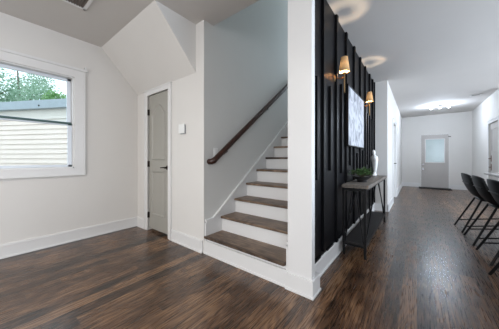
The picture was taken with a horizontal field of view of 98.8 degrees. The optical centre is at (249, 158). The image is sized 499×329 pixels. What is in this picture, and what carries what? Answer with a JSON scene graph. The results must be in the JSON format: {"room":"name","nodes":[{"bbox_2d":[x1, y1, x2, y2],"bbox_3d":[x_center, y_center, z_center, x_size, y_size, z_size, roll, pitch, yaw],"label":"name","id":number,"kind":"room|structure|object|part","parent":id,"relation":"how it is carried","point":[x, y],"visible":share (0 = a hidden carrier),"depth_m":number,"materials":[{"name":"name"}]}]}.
{"room":"living room","nodes":[
{"label":"living room","id":0,"kind":"room"},
{"bbox_2d":[0,12,137,244],"bbox_3d":[-2.894,-0.255,2.332,0.120,2.750,6.399,0,0,38],"label":"wall","id":1,"kind":"structure","parent":0,"point":[34,207],"depth_m":3.01,"materials":[{"name":"paint"}]},
{"bbox_2d":[0,60,73,169],"bbox_3d":[-2.897,-0.480,2.332,0.115,1.230,1.535,0,0,38],"label":"window","id":2,"kind":"structure","parent":1,"relation":"in","point":[69,123],"depth_m":2.77,"materials":[{"name":"paint"}]},
{"bbox_3d":[-2.920,-0.769,2.350,0.032,0.619,1.503,0,0,38],"label":"sash","id":3,"kind":"part","parent":2,"relation":"part of","materials":[{"name":"white plastic"}]},
{"bbox_3d":[-2.869,-0.467,2.310,0.014,0.026,1.475,0,0,38],"label":"meeting rail","id":4,"kind":"part","parent":2,"relation":"part of","materials":[{"name":"white plastic"}]},
{"bbox_3d":[-2.889,-0.177,2.325,0.032,0.589,1.503,0,0,38],"label":"sash","id":5,"kind":"part","parent":2,"relation":"part of","materials":[{"name":"white plastic"}]},
{"bbox_2d":[0,47,86,178],"bbox_3d":[-2.833,-0.512,2.281,0.038,1.491,1.811,0,0,38],"label":"trim","id":6,"kind":"structure","parent":1,"relation":"attached to","point":[79,75],"depth_m":2.84,"materials":[{"name":"paint"}]},
{"bbox_2d":[0,216,137,258],"bbox_3d":[-3.329,1.042,1.657,0.028,0.155,4.799,0,0,38],"label":"baseboard","id":7,"kind":"structure","parent":1,"relation":"attached to","point":[11,249],"depth_m":2.78,"materials":[{"name":"paint"}]},
{"bbox_2d":[101,0,195,94],"bbox_3d":[-1.417,-1.337,2.877,1.531,0.585,0.519,0,0,38],"label":"wall","id":8,"kind":"structure","parent":0,"point":[157,47],"depth_m":2.66,"materials":[{"name":"paint"}]},
{"bbox_2d":[138,0,314,280],"bbox_3d":[-0.638,-0.255,2.685,2.994,2.750,0.141,0,0,38],"label":"wall","id":9,"kind":"structure","parent":0,"point":[301,13],"depth_m":1.82,"materials":[{"name":"paint"}]},
{"bbox_2d":[137,217,143,228],"bbox_3d":[-1.755,1.042,3.454,0.255,0.155,0.028,0,0,38],"label":"baseboard","id":10,"kind":"structure","parent":9,"relation":"attached to","point":[140,221],"depth_m":3.46,"materials":[{"name":"paint"}]},
{"bbox_2d":[147,90,167,234],"bbox_3d":[-1.355,0.059,3.163,0.589,2.042,0.093,0,0,38],"label":"door","id":11,"kind":"structure","parent":9,"relation":"in","point":[157,214],"depth_m":3.17,"materials":[{"name":"grey paint"}]},
{"bbox_3d":[-1.347,0.525,3.160,0.370,0.670,0.016,0,0,38],"label":"panel","id":12,"kind":"part","parent":11,"relation":"part of","materials":[{"name":"grey paint"}]},
{"bbox_3d":[-1.347,-0.390,3.160,0.370,0.840,0.016,0,0,38],"label":"panel","id":13,"kind":"part","parent":11,"relation":"part of","materials":[{"name":"grey paint"}]},
{"bbox_2d":[144,81,171,239],"bbox_3d":[-1.359,0.038,3.145,0.738,2.164,0.026,0,0,38],"label":"trim","id":14,"kind":"structure","parent":9,"relation":"attached to","point":[168,85],"depth_m":3.01,"materials":[{"name":"paint"}]},
{"bbox_2d":[179,124,185,133],"bbox_3d":[-0.870,-0.376,2.760,0.128,0.128,0.028,0,0,38],"label":"thermostat","id":15,"kind":"object","parent":9,"relation":"attached to","point":[182,127],"visible":1,"depth_m":2.73,"materials":[{"name":"white plastic"}]},
{"bbox_2d":[170,229,202,253],"bbox_3d":[-0.811,1.042,2.713,0.645,0.155,0.028,0,0,38],"label":"baseboard","id":16,"kind":"structure","parent":9,"relation":"attached to","point":[193,243],"depth_m":2.69,"materials":[{"name":"paint"}]},
{"bbox_2d":[285,272,320,300],"bbox_3d":[0.456,1.049,1.825,0.252,0.142,0.181,0,0,38],"label":"baseboard","id":17,"kind":"structure","parent":9,"relation":"attached to","point":[309,289],"depth_m":1.75,"materials":[{"name":"paint"}]},
{"bbox_2d":[204,0,287,239],"bbox_3d":[0.943,-1.580,4.505,0.125,5.400,4.945,0,0,38],"label":"wall","id":18,"kind":"structure","parent":0,"point":[246,52],"depth_m":3.04,"materials":[{"name":"paint"}]},
{"bbox_2d":[207,83,287,163],"bbox_3d":[0.625,-1.267,3.914,0.108,2.685,3.547,0,0,38],"label":"handrail","id":19,"kind":"object","parent":18,"relation":"attached to","point":[256,117],"visible":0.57,"depth_m":2.97,"materials":[{"name":"brown wood"}]},
{"bbox_2d":[0,186,498,328],"bbox_3d":[2.511,1.180,2.777,8.076,0.120,13.970,0,0,38],"label":"floor","id":20,"kind":"structure","parent":0,"point":[419,271],"depth_m":1.93,"materials":[{"name":"brown wood"}]},
{"bbox_2d":[204,121,287,287],"bbox_3d":[1.073,-0.391,3.678,1.096,3.022,3.832,0,0,38],"label":"staircase","id":21,"kind":"structure","parent":20,"relation":"on","point":[248,232],"depth_m":2.54,"materials":[{"name":"paint"}]},
{"bbox_3d":[-0.099,1.045,2.183,1.096,0.150,0.032,0,0,38],"label":"board","id":22,"kind":"part","parent":21,"relation":"part of","materials":[{"name":"paint"}]},
{"bbox_2d":[342,175,386,259],"bbox_3d":[1.740,0.713,3.121,0.277,0.815,1.800,0,0,38],"label":"console table","id":23,"kind":"object","parent":20,"relation":"on","point":[361,235],"visible":0.9,"depth_m":2.57,"materials":[{"name":"grey wood"}]},
{"bbox_3d":[1.104,0.731,2.506,0.026,0.779,0.026,0,0,38],"label":"leg","id":24,"kind":"part","parent":23,"relation":"part of","materials":[{"name":"black metal"}]},
{"bbox_2d":[348,167,373,181],"bbox_3d":[1.462,0.208,2.778,0.338,0.195,0.369,0,0,-10],"label":"potted plant","id":25,"kind":"object","parent":23,"relation":"on","point":[363,174],"visible":1,"depth_m":2.73,"materials":[{"name":"green plant"}]},
{"bbox_2d":[352,175,371,181],"bbox_3d":[1.456,0.268,2.772,0.230,0.075,0.345,0,0,38],"label":"bowl","id":26,"kind":"object","parent":23,"relation":"on","point":[360,178],"depth_m":2.70,"materials":[{"name":"black ceramic"}]},
{"bbox_2d":[345,211,384,245],"bbox_3d":[1.734,0.969,3.127,0.242,0.018,1.772,0,0,38],"label":"shelf","id":27,"kind":"object","parent":23,"relation":"attached to","point":[354,238],"depth_m":2.84,"materials":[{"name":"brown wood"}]},
{"bbox_3d":[1.280,0.731,2.367,0.026,0.779,0.026,0,0,38],"label":"leg","id":28,"kind":"part","parent":23,"relation":"part of","materials":[{"name":"black metal"}]},
{"bbox_3d":[2.187,0.731,3.886,0.026,0.779,0.026,0,0,38],"label":"leg","id":29,"kind":"part","parent":23,"relation":"part of","materials":[{"name":"black metal"}]},
{"bbox_2d":[371,150,377,175],"bbox_3d":[2.158,0.080,3.692,0.109,0.450,0.187,0,0,22],"label":"sculpture","id":30,"kind":"object","parent":23,"relation":"on","point":[374,159],"visible":0.98,"depth_m":3.65,"materials":[{"name":"white ceramic"}]},
{"bbox_3d":[2.363,0.731,3.748,0.026,0.779,0.026,0,0,38],"label":"leg","id":31,"kind":"part","parent":23,"relation":"part of","materials":[{"name":"black metal"}]},
{"bbox_2d":[419,187,451,190],"bbox_3d":[6.777,1.109,7.829,0.905,0.022,0.445,0,0,38],"label":"door mat","id":32,"kind":"object","parent":20,"relation":"on","point":[419,187],"visible":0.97,"depth_m":7.74,"materials":[{"name":"black rubber"}]},
{"bbox_2d":[454,173,498,232],"bbox_3d":[3.572,0.679,3.229,0.639,0.892,0.494,0,0,34],"label":"bar stool","id":33,"kind":"object","parent":20,"relation":"on","point":[467,179],"visible":0.72,"depth_m":3.23,"materials":[{"name":"black leather"}]},
{"bbox_3d":[3.518,0.870,3.498,0.025,0.510,0.263,0,0,-35],"label":"leg","id":34,"kind":"part","parent":33,"relation":"part of","materials":[{"name":"black metal"}]},
{"bbox_3d":[3.302,0.870,3.180,0.262,0.510,0.025,0,0,13],"label":"leg","id":35,"kind":"part","parent":33,"relation":"part of","materials":[{"name":"black metal"}]},
{"bbox_2d":[463,175,498,245],"bbox_3d":[3.246,0.679,2.749,0.639,0.892,0.494,0,0,35],"label":"bar stool","id":36,"kind":"object","parent":20,"relation":"on","point":[479,183],"visible":0.96,"depth_m":2.75,"materials":[{"name":"black metal"}]},
{"bbox_3d":[3.197,0.870,3.019,0.025,0.510,0.263,0,0,-34],"label":"leg","id":37,"kind":"part","parent":36,"relation":"part of","materials":[{"name":"black metal"}]},
{"bbox_3d":[2.975,0.870,2.704,0.263,0.510,0.025,0,0,14],"label":"leg","id":38,"kind":"part","parent":36,"relation":"part of","materials":[{"name":"black metal"}]},
{"bbox_2d":[475,179,498,265],"bbox_3d":[2.897,0.679,2.247,0.639,0.892,0.494,0,0,34],"label":"bar stool","id":39,"kind":"object","parent":20,"relation":"on","point":[493,185],"visible":1,"depth_m":2.36,"materials":[{"name":"black metal"}]},
{"bbox_3d":[2.843,0.870,2.516,0.025,0.510,0.263,0,0,-35],"label":"leg","id":40,"kind":"part","parent":39,"relation":"part of","materials":[{"name":"black metal"}]},
{"bbox_3d":[2.627,0.870,2.197,0.263,0.510,0.025,0,0,13],"label":"leg","id":41,"kind":"part","parent":39,"relation":"part of","materials":[{"name":"black metal"}]},
{"bbox_2d":[484,173,498,177],"bbox_3d":[3.200,0.674,1.666,1.320,0.892,3.370,0,0,38],"label":"kitchen island","id":42,"kind":"object","parent":20,"relation":"on","point":[490,174],"visible":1,"depth_m":3.06,"materials":[{"name":"stone"}]},
{"bbox_2d":[488,262,498,274],"bbox_3d":[2.418,0.679,1.685,0.639,0.892,0.494,0,0,36],"label":"bar stool","id":43,"kind":"object","parent":20,"relation":"on","point":[496,266],"visible":1,"depth_m":2.02,"materials":[{"name":"black metal"}]},
{"bbox_2d":[0,0,498,117],"bbox_3d":[2.511,-1.780,2.777,8.076,0.300,13.970,0,0,38],"label":"ceiling","id":44,"kind":"structure","parent":0,"point":[430,53],"depth_m":2.73,"materials":[{"name":"paint"}]},
{"bbox_2d":[62,0,92,10],"bbox_3d":[-1.716,-1.624,2.057,0.500,0.012,0.360,0,0,38],"label":"ceiling vent","id":45,"kind":"object","parent":44,"relation":"in","point":[82,4],"visible":1,"depth_m":2.24,"materials":[{"name":"metal"}]},
{"bbox_2d":[66,0,87,7],"bbox_3d":[-1.717,-1.623,2.057,0.440,0.007,0.289,0,0,38],"label":"grille","id":46,"kind":"object","parent":45,"relation":"attached to","point":[78,3],"depth_m":2.24,"materials":[{"name":"white metal"}]},
{"bbox_2d":[430,104,449,109],"bbox_3d":[5.828,-1.572,6.549,0.480,0.116,0.140,0,0,38],"label":"ceiling light","id":47,"kind":"object","parent":44,"relation":"attached to","point":[440,105],"visible":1,"depth_m":6.52,"materials":[{"name":"silver metal"}]},
{"bbox_2d":[315,0,374,276],"bbox_3d":[1.583,-0.255,3.219,0.059,2.749,3.580,0,0,38],"label":"wall","id":48,"kind":"structure","parent":0,"point":[334,159],"depth_m":2.39,"materials":[{"name":"black wood"}]},
{"bbox_2d":[334,56,349,92],"bbox_3d":[1.039,-0.925,2.400,0.163,0.400,0.116,0,0,38],"label":"wall sconce","id":49,"kind":"object","parent":48,"relation":"attached to","point":[344,68],"visible":0.93,"depth_m":2.36,"materials":[{"name":"beige fabric"}]},
{"bbox_3d":[1.058,-1.044,2.386,0.116,0.163,0.116,0,0,38],"label":"lamp shade","id":50,"kind":"part","parent":49,"relation":"part of","materials":[{"name":"fabric"}]},
{"bbox_2d":[346,84,363,148],"bbox_3d":[1.550,-0.547,3.105,0.030,0.785,1.030,0,0,38],"label":"wall art","id":51,"kind":"object","parent":48,"relation":"attached to","point":[354,102],"visible":1,"depth_m":2.98,"materials":[{"name":"white paper"}]},
{"bbox_2d":[364,91,372,115],"bbox_3d":[2.026,-0.925,3.659,0.163,0.400,0.116,0,0,38],"label":"wall sconce","id":52,"kind":"object","parent":48,"relation":"attached to","point":[369,98],"visible":0.81,"depth_m":3.62,"materials":[{"name":"beige fabric"}]},
{"bbox_3d":[2.045,-1.044,3.645,0.116,0.163,0.116,0,0,38],"label":"lamp shade","id":53,"kind":"part","parent":52,"relation":"part of","materials":[{"name":"fabric"}]},
{"bbox_2d":[375,80,401,203],"bbox_3d":[4.201,-0.255,6.808,0.810,2.750,5.300,0,0,38],"label":"wall","id":54,"kind":"structure","parent":0,"point":[386,109],"depth_m":4.61,"materials":[{"name":"paint"}]},
{"bbox_2d":[374,203,387,211],"bbox_3d":[2.788,1.042,4.531,0.256,0.155,0.028,0,0,38],"label":"baseboard","id":55,"kind":"structure","parent":54,"relation":"attached to","point":[377,206],"depth_m":4.55,"materials":[{"name":"paint"}]},
{"bbox_2d":[388,197,393,211],"bbox_3d":[3.252,1.042,4.918,0.028,0.155,1.186,0,0,38],"label":"baseboard","id":56,"kind":"structure","parent":54,"relation":"attached to","point":[391,202],"depth_m":4.82,"materials":[{"name":"paint"}]},
{"bbox_2d":[393,118,396,201],"bbox_3d":[3.935,0.054,5.790,0.028,2.132,1.042,0,0,38],"label":"trim","id":57,"kind":"structure","parent":54,"relation":"attached to","point":[394,121],"depth_m":5.41,"materials":[{"name":"paint"}]},
{"bbox_2d":[396,183,401,196],"bbox_3d":[5.210,1.042,7.415,0.028,0.155,3.100,0,0,38],"label":"baseboard","id":58,"kind":"structure","parent":54,"relation":"attached to","point":[400,186],"depth_m":6.89,"materials":[{"name":"paint"}]},
{"bbox_2d":[402,111,471,185],"bbox_3d":[6.971,-0.255,8.080,2.400,2.750,0.120,0,0,38],"label":"wall","id":59,"kind":"structure","parent":0,"point":[459,124],"depth_m":7.87,"materials":[{"name":"paint"}]},
{"bbox_2d":[402,182,419,186],"bbox_3d":[6.377,1.042,8.452,0.585,0.155,0.028,0,0,38],"label":"baseboard","id":60,"kind":"structure","parent":59,"relation":"attached to","point":[403,183],"depth_m":8.44,"materials":[{"name":"paint"}]},
{"bbox_2d":[419,132,450,187],"bbox_3d":[6.941,0.092,8.022,0.895,2.055,0.008,0,0,38],"label":"trim","id":61,"kind":"structure","parent":59,"relation":"attached to","point":[449,133],"depth_m":8.01,"materials":[{"name":"paint"}]},
{"bbox_2d":[421,134,450,187],"bbox_3d":[6.955,0.118,7.998,0.845,2.003,0.111,0,0,38],"label":"door","id":62,"kind":"structure","parent":59,"relation":"in","point":[434,148],"depth_m":8.01,"materials":[{"name":"grey paint"}]},
{"bbox_3d":[6.945,-0.278,8.018,0.515,0.845,0.010,0,0,38],"label":"glass pane","id":63,"kind":"part","parent":62,"relation":"part of","materials":[{"name":"glass"}]},
{"bbox_3d":[6.942,-0.278,8.015,0.575,0.905,0.018,0,0,38],"label":"glass frame","id":64,"kind":"part","parent":62,"relation":"part of","materials":[{"name":"glass"}]},
{"bbox_2d":[450,185,467,189],"bbox_3d":[7.488,1.042,7.581,0.570,0.155,0.028,0,0,38],"label":"baseboard","id":65,"kind":"structure","parent":59,"relation":"attached to","point":[457,187],"depth_m":7.62,"materials":[{"name":"paint"}]},
{"bbox_2d":[472,89,498,185],"bbox_3d":[7.796,-0.255,5.324,2.700,2.750,3.200,0,0,38],"label":"wall","id":66,"kind":"structure","parent":0,"point":[488,109],"depth_m":6.15,"materials":[{"name":"paint"}]},
{"bbox_2d":[488,121,497,180],"bbox_3d":[6.081,0.106,5.309,0.102,2.007,0.852,0,0,38],"label":"door","id":67,"kind":"structure","parent":66,"relation":"in","point":[494,126],"depth_m":5.34,"materials":[{"name":"grey paint"}]},
{"bbox_2d":[487,115,498,180],"bbox_3d":[6.062,0.064,5.324,0.028,2.112,1.032,0,0,38],"label":"trim","id":68,"kind":"structure","parent":66,"relation":"attached to","point":[496,118],"depth_m":5.23,"materials":[{"name":"paint"}]},
{"label":"outside","id":69,"kind":"structure","parent":0,"visible":0},
{"bbox_3d":[-17.295,1.645,13.561,36.044,0.150,60.000,0,0,38],"label":"lawn","id":70,"kind":"structure","parent":69,"visible":0},
{"bbox_2d":[0,67,32,101],"bbox_3d":[-14.095,-2.064,10.268,5.321,7.283,3.864,0,0,-36],"label":"leafy tree","id":71,"kind":"object","parent":70,"relation":"on","point":[11,97],"visible":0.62,"depth_m":11.45,"materials":[{"name":"green plant"}]},
{"bbox_2d":[0,69,59,101],"bbox_3d":[-17.897,-3.101,17.118,7.040,9.353,5.883,0,0,11],"label":"leafy tree","id":72,"kind":"object","parent":70,"relation":"on","point":[37,94],"visible":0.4,"depth_m":16.95,"materials":[{"name":"green plant"}]},
{"bbox_2d":[0,98,66,165],"bbox_3d":[-5.928,-0.040,7.393,7.300,3.220,2.670,0,0,10],"label":"house","id":73,"kind":"structure","parent":70,"relation":"on","point":[21,143],"depth_m":6.23,"materials":[{"name":"beige"}]},
{"bbox_2d":[41,89,65,99],"bbox_3d":[-10.781,-1.567,13.337,3.649,6.289,3.246,0,0,0],"label":"leafy tree","id":74,"kind":"object","parent":70,"relation":"on","point":[52,95],"visible":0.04,"depth_m":12.13,"materials":[{"name":"green plant"}]}
]}

